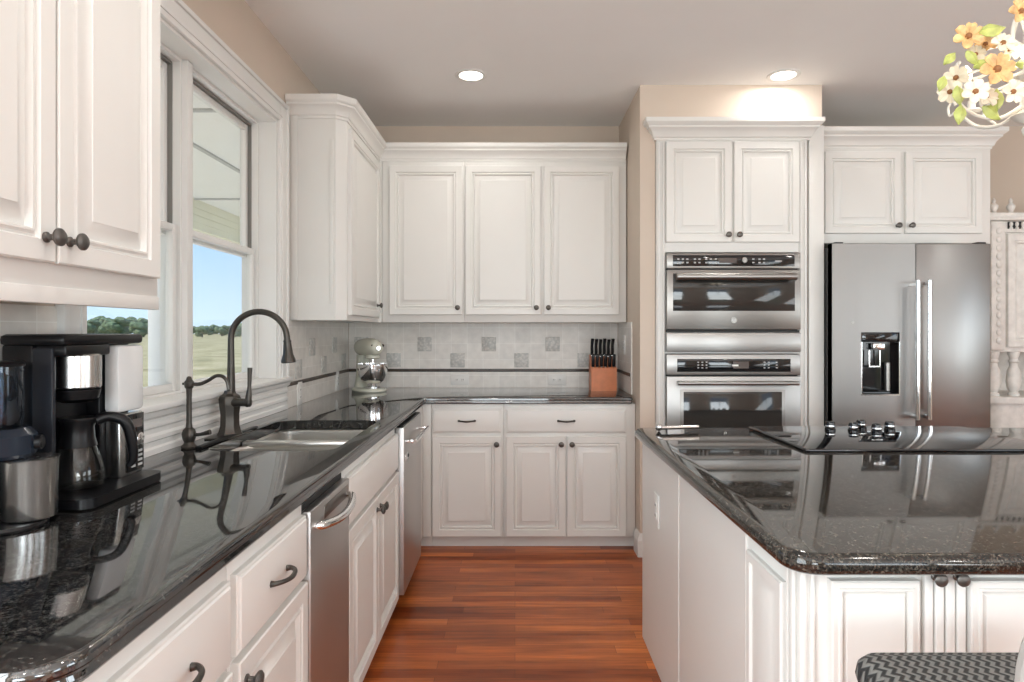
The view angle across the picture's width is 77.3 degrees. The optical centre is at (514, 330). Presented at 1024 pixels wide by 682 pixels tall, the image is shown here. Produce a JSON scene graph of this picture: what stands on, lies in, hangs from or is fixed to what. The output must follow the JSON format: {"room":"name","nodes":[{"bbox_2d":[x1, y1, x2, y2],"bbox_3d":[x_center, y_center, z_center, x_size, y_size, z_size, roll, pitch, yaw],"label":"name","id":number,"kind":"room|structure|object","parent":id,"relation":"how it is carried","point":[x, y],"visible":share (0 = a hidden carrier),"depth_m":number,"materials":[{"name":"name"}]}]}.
{"room":"kitchen","nodes":[
{"label":"kitchen","id":0,"kind":"room"},
{"bbox_2d":[0,0,337,446],"bbox_3d":[-1.240,-0.060,0.385,0.140,2.740,8.170,0,0,0],"label":"wall","id":1,"kind":"structure","parent":0,"point":[234,22],"depth_m":2.85,"materials":[{"name":"paint"}]},
{"bbox_2d":[0,304,56,423],"bbox_3d":[-1.165,0.166,1.067,0.008,0.457,1.114,0,0,0],"label":"tile backsplash","id":2,"kind":"structure","parent":1,"relation":"attached to","point":[14,318],"depth_m":1.52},
{"bbox_2d":[0,0,159,309],"bbox_3d":[-0.995,-0.581,1.221,0.340,1.058,0.712,0,0,0],"label":"upper cabinet","id":3,"kind":"object","parent":1,"relation":"attached to","point":[80,79],"visible":1,"depth_m":1.28,"materials":[{"name":"paint"}]},
{"bbox_2d":[143,42,181,399],"bbox_3d":[-1.294,-0.394,2.075,0.078,1.258,0.676,0,0,0],"label":"window","id":4,"kind":"structure","parent":1,"relation":"in","point":[170,63],"depth_m":2.40,"materials":[{"name":"paint"}]},
{"bbox_2d":[55,0,289,377],"bbox_3d":[-1.156,-0.451,2.435,0.028,1.372,1.624,0,0,0],"label":"trim","id":5,"kind":"structure","parent":1,"relation":"attached to","point":[71,319],"depth_m":2.90,"materials":[{"name":"paint"}]},
{"bbox_2d":[182,60,192,391],"bbox_3d":[-1.284,-0.396,2.435,0.098,1.254,0.044,0,0,0],"label":"trim","id":6,"kind":"structure","parent":1,"relation":"attached to","point":[187,67],"depth_m":2.42,"materials":[{"name":"paint"}]},
{"bbox_2d":[135,377,292,413],"bbox_3d":[-1.190,0.242,2.435,0.130,0.022,1.640,0,0,0],"label":"trim","id":7,"kind":"structure","parent":1,"relation":"attached to","point":[150,405],"depth_m":2.34,"materials":[{"name":"paint"}]},
{"bbox_2d":[144,381,290,457],"bbox_3d":[-1.153,0.325,2.435,0.034,0.139,1.620,0,0,0],"label":"trim","id":8,"kind":"structure","parent":1,"relation":"attached to","point":[163,429],"depth_m":2.34,"materials":[{"name":"paint"}]},
{"bbox_2d":[160,17,276,377],"bbox_3d":[-1.212,-0.400,2.435,0.087,1.270,1.420,0,0,0],"label":"trim","id":9,"kind":"structure","parent":1,"relation":"attached to","point":[169,36],"depth_m":3.13,"materials":[{"name":"paint"}]},
{"bbox_2d":[193,69,258,389],"bbox_3d":[-1.294,-0.394,2.795,0.078,1.258,0.676,0,0,0],"label":"window","id":10,"kind":"structure","parent":1,"relation":"in","point":[248,249],"depth_m":3.09,"materials":[{"name":"paint"}]},
{"bbox_2d":[287,320,348,407],"bbox_3d":[-1.162,0.169,3.853,0.014,0.451,1.214,0,0,0],"label":"tile backsplash","id":11,"kind":"structure","parent":1,"relation":"attached to","point":[320,349],"depth_m":3.76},
{"bbox_2d":[297,382,301,404],"bbox_3d":[-1.156,0.335,3.440,0.009,0.126,0.074,0,0,0],"label":"wall outlet","id":12,"kind":"object","parent":11,"relation":"attached to","point":[299,385],"visible":0.98,"depth_m":3.43,"materials":[{"name":"white plastic"}]},
{"bbox_2d":[335,371,338,390],"bbox_3d":[-1.156,0.325,4.170,0.009,0.126,0.074,0,0,0],"label":"wall outlet","id":13,"kind":"object","parent":11,"relation":"attached to","point":[337,372],"visible":1,"depth_m":4.16,"materials":[{"name":"white plastic"}]},
{"bbox_2d":[290,115,384,322],"bbox_3d":[-0.995,-0.583,3.877,0.340,1.054,1.175,0,0,0],"label":"upper cabinet","id":14,"kind":"object","parent":1,"relation":"attached to","point":[336,180],"visible":0.98,"depth_m":3.30,"materials":[{"name":"paint"}]},
{"bbox_2d":[363,546,660,681],"bbox_3d":[2.015,1.340,0.485,6.770,0.060,8.370,0,0,0],"label":"floor","id":15,"kind":"structure","parent":0,"point":[464,613],"depth_m":2.92,"materials":[{"name":"brown wood"}]},
{"bbox_2d":[82,566,232,681],"bbox_3d":[-0.832,0.874,0.998,0.667,0.872,0.465,0,0,0],"label":"base cabinet","id":16,"kind":"object","parent":15,"relation":"on","point":[191,642],"visible":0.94,"depth_m":1.05,"materials":[{"name":"paint"}]},
{"bbox_2d":[226,505,307,681],"bbox_3d":[-0.832,0.874,1.448,0.667,0.872,0.432,0,0,0],"label":"base cabinet","id":17,"kind":"object","parent":15,"relation":"on","point":[269,594],"visible":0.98,"depth_m":1.42,"materials":[{"name":"paint"}]},
{"bbox_2d":[301,473,355,681],"bbox_3d":[-0.809,0.877,1.866,0.652,0.865,0.392,0,0,0],"label":"trash compactor","id":18,"kind":"object","parent":15,"relation":"on","point":[327,512],"visible":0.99,"depth_m":1.83,"materials":[{"name":"silver"}]},
{"bbox_2d":[341,429,398,681],"bbox_3d":[-0.833,0.874,2.512,0.664,0.872,0.888,0,0,0],"label":"base cabinet","id":19,"kind":"object","parent":15,"relation":"on","point":[373,477],"visible":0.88,"depth_m":2.40,"materials":[{"name":"paint"}]},
{"bbox_2d":[395,412,429,594],"bbox_3d":[-0.797,0.876,3.228,0.676,0.868,0.533,0,0,0],"label":"dishwasher","id":20,"kind":"object","parent":15,"relation":"on","point":[409,432],"visible":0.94,"depth_m":3.11,"materials":[{"name":"silver"}]},
{"bbox_2d":[416,404,431,545],"bbox_3d":[-0.835,0.874,3.725,0.660,0.872,0.450,0,0,0],"label":"base cabinet","id":21,"kind":"object","parent":15,"relation":"on","point":[425,410],"visible":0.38,"depth_m":3.85,"materials":[{"name":"paint"}]},
{"bbox_2d":[432,404,503,545],"bbox_3d":[-0.286,0.874,4.129,0.434,0.872,0.662,0,0,0],"label":"base cabinet","id":22,"kind":"object","parent":15,"relation":"on","point":[468,439],"visible":0.98,"depth_m":3.83,"materials":[{"name":"paint"}]},
{"bbox_2d":[504,402,634,545],"bbox_3d":[0.328,0.874,4.129,0.792,0.872,0.662,0,0,0],"label":"base cabinet","id":23,"kind":"object","parent":15,"relation":"on","point":[569,469],"visible":0.98,"depth_m":3.83,"materials":[{"name":"paint"}]},
{"bbox_2d":[0,388,632,681],"bbox_3d":[-0.232,0.415,2.601,1.873,0.040,3.732,0,0,0],"label":"countertop","id":24,"kind":"structure","parent":23,"relation":"on","point":[77,588],"depth_m":1.25,"materials":[{"name":"black stone"}]},
{"bbox_2d":[0,360,59,534],"bbox_3d":[-1.040,0.228,1.301,0.179,0.335,0.148,0,0,0],"label":"coffee maker","id":25,"kind":"object","parent":24,"relation":"on","point":[29,478],"visible":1,"depth_m":1.28,"materials":[{"name":"black plastic"}]},
{"bbox_2d":[0,452,59,522],"bbox_3d":[-1.004,0.321,1.322,0.106,0.124,0.106,0,0,0],"label":"coffee pot","id":26,"kind":"object","parent":25,"relation":"on","point":[29,481],"depth_m":1.28,"materials":[{"name":"silver metal"}]},
{"bbox_2d":[0,334,160,509],"bbox_3d":[-1.021,0.199,1.548,0.217,0.384,0.305,0,0,0],"label":"coffee maker","id":27,"kind":"object","parent":24,"relation":"on","point":[83,392],"visible":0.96,"depth_m":1.49,"materials":[{"name":"black plastic"}]},
{"bbox_2d":[36,344,109,356],"bbox_3d":[-1.020,0.044,1.482,0.070,0.026,0.155,0,0,0],"label":"hood","id":28,"kind":"object","parent":27,"relation":"attached to","point":[42,350],"depth_m":1.42,"materials":[{"name":"black plastic"}]},
{"bbox_2d":[56,353,101,389],"bbox_3d":[-1.022,0.093,1.492,0.100,0.080,0.100,0,0,0],"label":"basket","id":29,"kind":"object","parent":27,"relation":"on","point":[80,371],"depth_m":1.45,"materials":[{"name":"silver metal"}]},
{"bbox_2d":[181,374,230,448],"bbox_3d":[-1.043,0.270,2.160,0.166,0.250,0.051,0,0,0],"label":"filter faucet","id":30,"kind":"object","parent":24,"relation":"on","point":[189,434],"visible":0.99,"depth_m":2.15,"materials":[{"name":"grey metal"}]},
{"bbox_2d":[195,426,257,448],"bbox_3d":[-1.054,0.389,2.365,0.023,0.010,0.470,0,0,0],"label":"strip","id":31,"kind":"object","parent":24,"relation":"on","point":[226,437],"visible":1,"depth_m":2.27,"materials":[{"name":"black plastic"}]},
{"bbox_2d":[204,309,295,439],"bbox_3d":[-0.979,0.155,2.420,0.298,0.479,0.200,0,0,0],"label":"kitchen faucet","id":32,"kind":"object","parent":24,"relation":"on","point":[230,402],"visible":0.97,"depth_m":2.40,"materials":[{"name":"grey metal"}]},
{"bbox_2d":[231,429,364,450],"bbox_3d":[-0.818,0.519,2.467,0.465,0.205,0.759,0,0,0],"label":"sink","id":33,"kind":"object","parent":24,"relation":"in","point":[294,439],"visible":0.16,"depth_m":2.44,"materials":[{"name":"silver metal"}]},
{"bbox_2d":[351,338,387,392],"bbox_3d":[-0.968,0.221,4.234,0.202,0.347,0.321,0,0,-38],"label":"stand mixer","id":34,"kind":"object","parent":24,"relation":"on","point":[369,375],"visible":1,"depth_m":4.14,"materials":[{"name":"metal"}]},
{"bbox_2d":[357,363,387,387],"bbox_3d":[-0.931,0.292,4.187,0.202,0.158,0.202,0,0,-38],"label":"bowl","id":35,"kind":"object","parent":34,"relation":"on","point":[370,375],"depth_m":4.12,"materials":[{"name":"silver metal"}]},
{"bbox_2d":[589,355,616,390],"bbox_3d":[0.586,0.278,4.277,0.168,0.235,0.135,0,0,0],"label":"knife block","id":36,"kind":"object","parent":24,"relation":"on","point":[603,378],"visible":0.85,"depth_m":4.21,"materials":[{"name":"orange wood"}]},
{"bbox_2d":[590,338,593,356],"bbox_3d":[0.517,0.113,4.293,0.024,0.132,0.035,0,0,-29],"label":"knife","id":37,"kind":"object","parent":36,"relation":"on","point":[592,339],"visible":0.89,"depth_m":4.29,"materials":[{"name":"black plastic"}]},
{"bbox_2d":[591,354,594,366],"bbox_3d":[0.516,0.199,4.228,0.020,0.093,0.033,0,0,0],"label":"steak knife","id":38,"kind":"object","parent":36,"relation":"in","point":[593,355],"visible":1,"depth_m":4.22,"materials":[{"name":"black plastic"}]},
{"bbox_2d":[595,338,597,356],"bbox_3d":[0.545,0.116,4.293,0.024,0.132,0.035,0,0,-29],"label":"knife","id":39,"kind":"object","parent":36,"relation":"on","point":[596,339],"visible":0.83,"depth_m":4.29,"materials":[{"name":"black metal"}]},
{"bbox_2d":[596,354,598,366],"bbox_3d":[0.543,0.199,4.228,0.020,0.093,0.033,0,0,0],"label":"steak knife","id":40,"kind":"object","parent":36,"relation":"in","point":[597,355],"visible":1,"depth_m":4.22,"materials":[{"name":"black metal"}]},
{"bbox_2d":[599,339,601,356],"bbox_3d":[0.572,0.117,4.293,0.024,0.132,0.035,0,0,-29],"label":"knife","id":41,"kind":"object","parent":36,"relation":"on","point":[600,340],"visible":0.92,"depth_m":4.29,"materials":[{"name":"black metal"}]},
{"bbox_2d":[600,354,602,366],"bbox_3d":[0.571,0.199,4.228,0.020,0.093,0.033,0,0,0],"label":"steak knife","id":42,"kind":"object","parent":36,"relation":"in","point":[601,355],"visible":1,"depth_m":4.22,"materials":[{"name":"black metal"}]},
{"bbox_2d":[603,338,606,356],"bbox_3d":[0.600,0.112,4.293,0.024,0.132,0.035,0,0,-29],"label":"knife","id":43,"kind":"object","parent":36,"relation":"on","point":[604,339],"visible":0.89,"depth_m":4.29,"materials":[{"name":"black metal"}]},
{"bbox_2d":[604,354,606,366],"bbox_3d":[0.599,0.199,4.228,0.020,0.093,0.033,0,0,0],"label":"steak knife","id":44,"kind":"object","parent":36,"relation":"in","point":[605,355],"visible":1,"depth_m":4.22,"materials":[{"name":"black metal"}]},
{"bbox_2d":[607,339,610,356],"bbox_3d":[0.627,0.118,4.293,0.024,0.132,0.035,0,0,-29],"label":"knife","id":45,"kind":"object","parent":36,"relation":"on","point":[608,340],"visible":0.85,"depth_m":4.29,"materials":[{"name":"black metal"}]},
{"bbox_2d":[608,354,611,366],"bbox_3d":[0.626,0.199,4.228,0.020,0.093,0.033,0,0,0],"label":"steak knife","id":46,"kind":"object","parent":36,"relation":"in","point":[609,355],"visible":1,"depth_m":4.22,"materials":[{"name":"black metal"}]},
{"bbox_2d":[611,338,614,354],"bbox_3d":[0.655,0.114,4.293,0.024,0.132,0.035,0,0,-29],"label":"knife","id":47,"kind":"object","parent":36,"relation":"on","point":[612,339],"visible":0.88,"depth_m":4.29,"materials":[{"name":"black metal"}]},
{"bbox_2d":[612,354,615,366],"bbox_3d":[0.653,0.199,4.228,0.020,0.093,0.033,0,0,0],"label":"steak knife","id":48,"kind":"object","parent":36,"relation":"in","point":[613,355],"visible":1,"depth_m":4.22,"materials":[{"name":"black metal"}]},
{"bbox_2d":[655,140,806,425],"bbox_3d":[1.254,0.060,3.982,0.872,2.500,0.677,0,0,0],"label":"tall cabinet","id":49,"kind":"object","parent":15,"relation":"on","point":[712,196],"depth_m":3.68,"materials":[{"name":"paint"}]},
{"bbox_2d":[665,253,800,331],"bbox_3d":[1.254,-0.220,3.876,0.768,0.454,0.549,0,0,0],"label":"wall oven","id":50,"kind":"object","parent":49,"relation":"in","point":[705,292],"visible":1,"depth_m":3.67,"materials":[{"name":"silver"}]},
{"bbox_2d":[665,353,800,427],"bbox_3d":[1.254,0.492,3.926,0.768,0.716,0.648,0,0,0],"label":"wall oven","id":51,"kind":"object","parent":49,"relation":"in","point":[705,390],"visible":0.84,"depth_m":3.67,"materials":[{"name":"silver"}]},
{"bbox_2d":[643,117,824,140],"bbox_3d":[1.254,-1.159,3.677,1.016,0.115,0.086,0,0,0],"label":"trim","id":52,"kind":"structure","parent":49,"relation":"attached to","point":[660,128],"depth_m":3.66,"materials":[{"name":"paint"}]},
{"bbox_2d":[642,443,1023,681],"bbox_3d":[1.557,0.883,1.972,2.036,0.853,1.547,0,0,0],"label":"kitchen island","id":53,"kind":"object","parent":15,"relation":"on","point":[717,606],"visible":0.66,"depth_m":1.35,"materials":[{"name":"paint"}]},
{"bbox_2d":[654,491,659,528],"bbox_3d":[0.541,0.685,2.450,0.009,0.126,0.074,0,0,0],"label":"wall outlet","id":54,"kind":"object","parent":53,"relation":"attached to","point":[656,496],"visible":1,"depth_m":2.44,"materials":[{"name":"white plastic"}]},
{"bbox_2d":[635,428,1023,574],"bbox_3d":[1.563,0.435,1.972,2.113,0.040,1.589,0,0,0],"label":"island countertop","id":55,"kind":"structure","parent":53,"relation":"on","point":[814,513],"depth_m":1.57,"materials":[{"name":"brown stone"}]},
{"bbox_2d":[655,424,698,430],"bbox_3d":[0.676,0.400,2.676,0.189,0.030,0.029,0,0,-11],"label":"utensil","id":56,"kind":"object","parent":55,"relation":"on","point":[659,427],"visible":1,"depth_m":2.67,"materials":[{"name":"silver metal"}]},
{"bbox_2d":[749,419,1023,451],"bbox_3d":[1.450,0.393,2.466,0.910,0.043,0.538,0,0,0],"label":"cooktop","id":57,"kind":"object","parent":55,"relation":"in","point":[854,437],"visible":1,"depth_m":2.39,"materials":[{"name":"black glass"}]},
{"bbox_2d":[824,242,989,427],"bbox_3d":[2.243,0.393,3.973,0.900,1.795,0.854,0,0,0],"label":"refrigerator","id":58,"kind":"object","parent":15,"relation":"on","point":[907,325],"visible":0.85,"depth_m":3.62,"materials":[{"name":"grey"}]},
{"bbox_2d":[855,637,1023,681],"bbox_3d":[0.786,0.817,0.892,0.465,0.989,0.433,0,0,0],"label":"bar stool","id":59,"kind":"object","parent":15,"relation":"on","point":[872,667],"visible":1,"depth_m":1.00,"materials":[{"name":"grey fabric"}]},
{"bbox_2d":[990,198,1023,427],"bbox_3d":[3.460,0.243,4.165,1.110,2.134,0.530,0,0,0],"label":"hutch","id":60,"kind":"object","parent":15,"relation":"on","point":[1006,229],"visible":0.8,"depth_m":3.95,"materials":[{"name":"white"}]},
{"bbox_2d":[245,0,1023,125],"bbox_3d":[2.015,-1.490,0.485,6.770,0.120,8.370,0,0,0],"label":"ceiling","id":61,"kind":"structure","parent":0,"point":[544,62],"depth_m":3.26,"materials":[{"name":"paint"}]},
{"bbox_2d":[455,69,486,81],"bbox_3d":[-0.246,-1.427,3.575,0.180,0.007,0.180,0,0,0],"label":"recessed light","id":62,"kind":"object","parent":61,"relation":"in","point":[467,75],"visible":1,"depth_m":3.58,"materials":[{"name":"paint"}]},
{"bbox_2d":[766,69,800,81],"bbox_3d":[1.500,-1.427,3.575,0.180,0.007,0.180,0,0,0],"label":"recessed light","id":63,"kind":"object","parent":61,"relation":"in","point":[782,75],"visible":1,"depth_m":3.58,"materials":[{"name":"paint"}]},
{"bbox_2d":[937,0,1023,134],"bbox_3d":[1.470,-1.001,1.900,0.595,0.857,0.462,0,0,0],"label":"chandelier","id":64,"kind":"object","parent":61,"relation":"hanging from","point":[956,86],"visible":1,"depth_m":1.77,"materials":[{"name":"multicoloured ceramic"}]},
{"bbox_2d":[937,80,961,102],"bbox_3d":[1.220,-0.671,1.796,0.063,0.063,0.017,0,0,40],"label":"flower","id":65,"kind":"object","parent":64,"relation":"on","point":[951,91],"depth_m":1.79,"materials":[{"name":"beige plant"}]},
{"bbox_2d":[943,65,969,87],"bbox_3d":[1.271,-0.731,1.845,0.067,0.068,0.015,0,0,39],"label":"flower","id":66,"kind":"object","parent":64,"relation":"on","point":[955,74],"depth_m":1.84,"materials":[{"name":"beige plant"}]},
{"bbox_2d":[953,22,983,48],"bbox_3d":[1.272,-0.829,1.793,0.080,0.079,0.024,0,0,13],"label":"flower","id":67,"kind":"object","parent":64,"relation":"on","point":[968,34],"depth_m":1.79,"materials":[{"name":"orange plant"}]},
{"bbox_2d":[962,78,990,103],"bbox_3d":[1.235,-0.643,1.714,0.068,0.068,0.015,0,0,18],"label":"flower","id":68,"kind":"object","parent":64,"relation":"on","point":[976,90],"depth_m":1.71,"materials":[{"name":"beige plant"}]},
{"bbox_2d":[967,45,986,59],"bbox_3d":[1.321,-0.795,1.835,0.056,0.055,0.017,0,0,9],"label":"flower","id":69,"kind":"object","parent":64,"relation":"on","point":[980,50],"depth_m":1.84,"materials":[{"name":"beige plant"}]},
{"bbox_2d":[974,36,996,50],"bbox_3d":[1.364,-0.834,1.855,0.060,0.056,0.030,0,0,9],"label":"flower","id":70,"kind":"object","parent":64,"relation":"on","point":[986,45],"depth_m":1.85,"materials":[{"name":"orange plant"}]},
{"bbox_2d":[981,85,998,105],"bbox_3d":[1.293,-0.646,1.754,0.067,0.064,0.027,0,0,0],"label":"flower","id":71,"kind":"object","parent":64,"relation":"on","point":[993,98],"depth_m":1.75,"materials":[{"name":"beige plant"}]},
{"bbox_2d":[979,52,1016,83],"bbox_3d":[1.307,-0.711,1.732,0.092,0.089,0.021,0,0,5],"label":"flower","id":72,"kind":"object","parent":64,"relation":"on","point":[998,67],"depth_m":1.73,"materials":[{"name":"orange plant"}]},
{"bbox_2d":[991,33,1016,50],"bbox_3d":[1.355,-0.801,1.774,0.067,0.060,0.030,0,0,0],"label":"flower","id":73,"kind":"object","parent":64,"relation":"on","point":[1004,42],"depth_m":1.77,"materials":[{"name":"beige plant"}]},
{"bbox_2d":[1004,42,1020,59],"bbox_3d":[1.388,-0.792,1.794,0.068,0.067,0.020,0,0,-9],"label":"flower","id":74,"kind":"object","parent":64,"relation":"on","point":[1015,53],"depth_m":1.79,"materials":[{"name":"beige plant"}]},
{"bbox_2d":[1002,79,1023,102],"bbox_3d":[1.321,-0.634,1.694,0.064,0.062,0.016,0,0,0],"label":"flower","id":75,"kind":"object","parent":64,"relation":"on","point":[1015,92],"depth_m":1.69,"materials":[{"name":"beige plant"}]},
{"bbox_2d":[1008,0,1023,21],"bbox_3d":[1.405,-0.888,1.774,0.071,0.068,0.017,0,0,0],"label":"flower","id":76,"kind":"object","parent":64,"relation":"on","point":[1017,9],"depth_m":1.77,"materials":[{"name":"orange plant"}]},
{"bbox_2d":[619,85,654,532],"bbox_3d":[0.771,-0.060,4.095,0.088,2.740,0.750,0,0,0],"label":"wall","id":77,"kind":"structure","parent":0,"point":[640,154],"depth_m":3.72,"materials":[{"name":"paint"}]},
{"bbox_2d":[617,322,631,394],"bbox_3d":[0.719,0.169,4.210,0.014,0.451,0.500,0,0,0],"label":"tile backsplash","id":78,"kind":"structure","parent":77,"relation":"attached to","point":[624,370],"depth_m":4.16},
{"bbox_2d":[623,335,624,353],"bbox_3d":[0.713,0.090,4.190,0.009,0.126,0.074,0,0,0],"label":"wall switch","id":79,"kind":"object","parent":78,"relation":"attached to","point":[623,335],"visible":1,"depth_m":4.17,"materials":[{"name":"white plastic"}]},
{"bbox_2d":[634,528,641,556],"bbox_3d":[0.757,1.242,3.769,0.092,0.135,0.132,0,0,0],"label":"baseboard","id":80,"kind":"structure","parent":77,"relation":"attached to","point":[637,535],"depth_m":3.71,"materials":[{"name":"paint"}]},
{"bbox_2d":[348,126,1023,389],"bbox_3d":[2.015,-0.060,4.570,6.770,2.740,0.200,0,0,0],"label":"wall","id":81,"kind":"structure","parent":0,"point":[1007,154],"depth_m":4.47,"materials":[{"name":"paint"}]},
{"bbox_2d":[382,162,464,322],"bbox_3d":[-0.595,-0.583,4.275,0.527,1.054,0.380,0,0,0],"label":"upper cabinet","id":82,"kind":"object","parent":81,"relation":"attached to","point":[423,202],"visible":0.95,"depth_m":4.12,"materials":[{"name":"paint"}]},
{"bbox_2d":[349,323,617,387],"bbox_3d":[-0.222,0.169,4.462,1.873,0.451,0.014,0,0,0],"label":"tile backsplash","id":83,"kind":"structure","parent":81,"relation":"attached to","point":[417,355],"depth_m":4.46,"materials":[{"name":"tile"}]},
{"bbox_2d":[451,374,468,384],"bbox_3d":[-0.384,0.338,4.456,0.126,0.074,0.009,0,0,0],"label":"wall outlet","id":84,"kind":"object","parent":83,"relation":"attached to","point":[456,379],"visible":1,"depth_m":4.45,"materials":[{"name":"white plastic"}]},
{"bbox_2d":[548,374,565,384],"bbox_3d":[0.293,0.338,4.456,0.126,0.074,0.009,0,0,0],"label":"wall outlet","id":85,"kind":"object","parent":83,"relation":"attached to","point":[553,379],"visible":1,"depth_m":4.45,"materials":[{"name":"white plastic"}]},
{"bbox_2d":[464,162,625,322],"bbox_3d":[0.195,-0.583,4.275,1.050,1.054,0.380,0,0,0],"label":"upper cabinet","id":86,"kind":"object","parent":81,"relation":"attached to","point":[545,242],"visible":1,"depth_m":4.12,"materials":[{"name":"paint"}]},
{"bbox_2d":[285,94,626,161],"bbox_3d":[-0.225,-1.149,3.705,1.880,0.108,0.925,0,0,0],"label":"trim","id":87,"kind":"structure","parent":86,"relation":"attached to","point":[305,106],"depth_m":4.08,"materials":[{"name":"paint"}]},
{"bbox_2d":[824,126,1008,248],"bbox_3d":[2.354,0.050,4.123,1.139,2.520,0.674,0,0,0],"label":"upper cabinet","id":88,"kind":"object","parent":81,"relation":"attached to","point":[883,184],"visible":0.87,"depth_m":3.83,"materials":[{"name":"paint"}]},
{"bbox_2d":[655,85,806,116],"bbox_3d":[1.258,-1.312,4.095,0.885,0.237,0.750,0,0,0],"label":"wall","id":89,"kind":"structure","parent":0,"point":[670,100],"depth_m":3.72,"materials":[{"name":"paint"}]},
{"bbox_2d":[807,85,821,425],"bbox_3d":[1.742,-0.060,4.095,0.084,2.740,0.750,0,0,0],"label":"wall","id":90,"kind":"structure","parent":0,"point":[814,92],"depth_m":3.72,"materials":[{"name":"paint"}]},
{"bbox_2d":[808,125,823,425],"bbox_3d":[1.744,0.060,3.711,0.087,2.500,0.017,0,0,0],"label":"trim","id":91,"kind":"structure","parent":90,"relation":"attached to","point":[816,142],"depth_m":3.70,"materials":[{"name":"paint"}]},
{"label":"outside","id":92,"kind":"structure","parent":0,"visible":0},
{"bbox_2d":[138,334,241,386],"bbox_3d":[0.000,1.810,100.000,600.000,0.100,600.000,0,0,0],"label":"ground","id":93,"kind":"structure","parent":92,"point":[209,351],"depth_m":45.97,"materials":[{"name":"green plant"}]},
{"bbox_2d":[87,319,99,333],"bbox_3d":[-120.116,-0.836,180.023,5.436,5.258,5.805,0,0,8],"label":"tree","id":94,"kind":"object","parent":93,"relation":"on","point":[92,324],"visible":0.6,"depth_m":179.32,"materials":[{"name":"green plant"}]},
{"bbox_2d":[92,316,110,322],"bbox_3d":[-208.776,-2.962,323.893,10.557,9.562,9.885,0,0,-19],"label":"tree","id":95,"kind":"object","parent":93,"relation":"on","point":[100,318],"visible":0.21,"depth_m":321.39,"materials":[{"name":"green plant"}]},
{"bbox_2d":[98,323,113,333],"bbox_3d":[-137.796,-0.614,216.049,5.309,4.809,4.971,0,0,11],"label":"tree","id":96,"kind":"object","parent":93,"relation":"on","point":[101,329],"visible":0.21,"depth_m":214.35,"materials":[{"name":"green plant"}]},
{"bbox_2d":[102,317,129,333],"bbox_3d":[-112.137,-1.119,180.058,6.437,5.830,6.027,0,0,-43],"label":"tree","id":97,"kind":"object","parent":93,"relation":"on","point":[118,325],"visible":0.93,"depth_m":178.53,"materials":[{"name":"green plant"}]},
{"bbox_2d":[128,321,136,333],"bbox_3d":[-127.424,-0.749,216.011,5.254,5.082,5.611,0,0,-25],"label":"tree","id":98,"kind":"object","parent":93,"relation":"on","point":[131,328],"visible":0.2,"depth_m":214.04,"materials":[{"name":"green plant"}]},
{"bbox_2d":[133,322,147,336],"bbox_3d":[-104.442,-0.415,179.966,4.553,4.404,4.863,0,0,29],"label":"tree","id":99,"kind":"object","parent":93,"relation":"on","point":[142,328],"visible":0.87,"depth_m":178.27,"materials":[{"name":"green plant"}]},
{"bbox_2d":[136,318,147,333],"bbox_3d":[-168.293,-2.076,288.085,8.577,7.769,8.031,0,0,-3],"label":"tree","id":100,"kind":"object","parent":93,"relation":"on","point":[143,320],"visible":0.22,"depth_m":285.43,"materials":[{"name":"green plant"}]},
{"bbox_2d":[195,326,208,336],"bbox_3d":[-87.965,0.121,179.965,3.666,3.320,3.432,0,0,4],"label":"tree","id":101,"kind":"object","parent":93,"relation":"on","point":[201,330],"visible":1,"depth_m":178.88,"materials":[{"name":"green plant"}]},
{"bbox_2d":[204,326,213,334],"bbox_3d":[-120.534,-0.158,252.008,4.015,3.884,4.288,0,0,-25],"label":"tree","id":102,"kind":"object","parent":93,"relation":"on","point":[211,329],"visible":0.73,"depth_m":250.67,"materials":[{"name":"green plant"}]},
{"bbox_2d":[209,324,217,333],"bbox_3d":[-152.796,-0.763,324.054,5.642,5.110,5.283,0,0,6],"label":"tree","id":103,"kind":"object","parent":93,"relation":"on","point":[212,325],"visible":0.31,"depth_m":322.77,"materials":[{"name":"green plant"}]},
{"bbox_2d":[214,325,228,335],"bbox_3d":[-98.918,-0.094,216.026,3.881,3.754,4.145,0,0,24],"label":"tree","id":104,"kind":"object","parent":93,"relation":"on","point":[222,330],"visible":0.98,"depth_m":215.14,"materials":[{"name":"green plant"}]},
{"bbox_2d":[234,327,241,336],"bbox_3d":[-78.666,0.172,180.022,3.550,3.216,3.324,0,0,37],"label":"tree","id":105,"kind":"object","parent":93,"relation":"on","point":[238,333],"visible":0.46,"depth_m":179.23,"materials":[{"name":"green plant"}]},
{"bbox_3d":[-2.615,1.595,2.900,2.470,0.330,13.200,0,0,0],"label":"porch deck","id":106,"kind":"object","parent":93,"relation":"on","visible":0},
{"bbox_2d":[148,279,159,385],"bbox_3d":[-3.690,0.140,6.620,0.200,2.580,0.200,0,0,0],"label":"porch post","id":107,"kind":"object","parent":106,"relation":"on","point":[153,315],"visible":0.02,"depth_m":6.55,"materials":[{"name":"paint"}]},
{"bbox_3d":[-3.690,0.140,9.300,0.200,2.580,0.200,0,0,0],"label":"porch post","id":108,"kind":"object","parent":106,"relation":"on","visible":0},
{"bbox_2d":[193,198,239,244],"bbox_3d":[-3.686,-1.320,2.900,0.188,0.340,13.200,0,0,0],"label":"beam","id":109,"kind":"structure","parent":108,"relation":"on","point":[208,219],"depth_m":7.69,"materials":[{"name":"paint"}]},
{"bbox_2d":[193,95,239,216],"bbox_3d":[-2.565,-1.520,2.900,2.370,0.060,13.200,0,0,0],"label":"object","id":110,"kind":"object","parent":109,"relation":"on","point":[212,132],"depth_m":5.56,"materials":[{"name":"fabric"}]},
{"bbox_2d":[193,108,239,199],"bbox_3d":[-2.490,-1.482,2.900,2.220,0.015,13.000,0,0,0],"label":"trim","id":111,"kind":"structure","parent":110,"relation":"attached to","point":[196,146],"depth_m":5.47,"materials":[{"name":"grey"}]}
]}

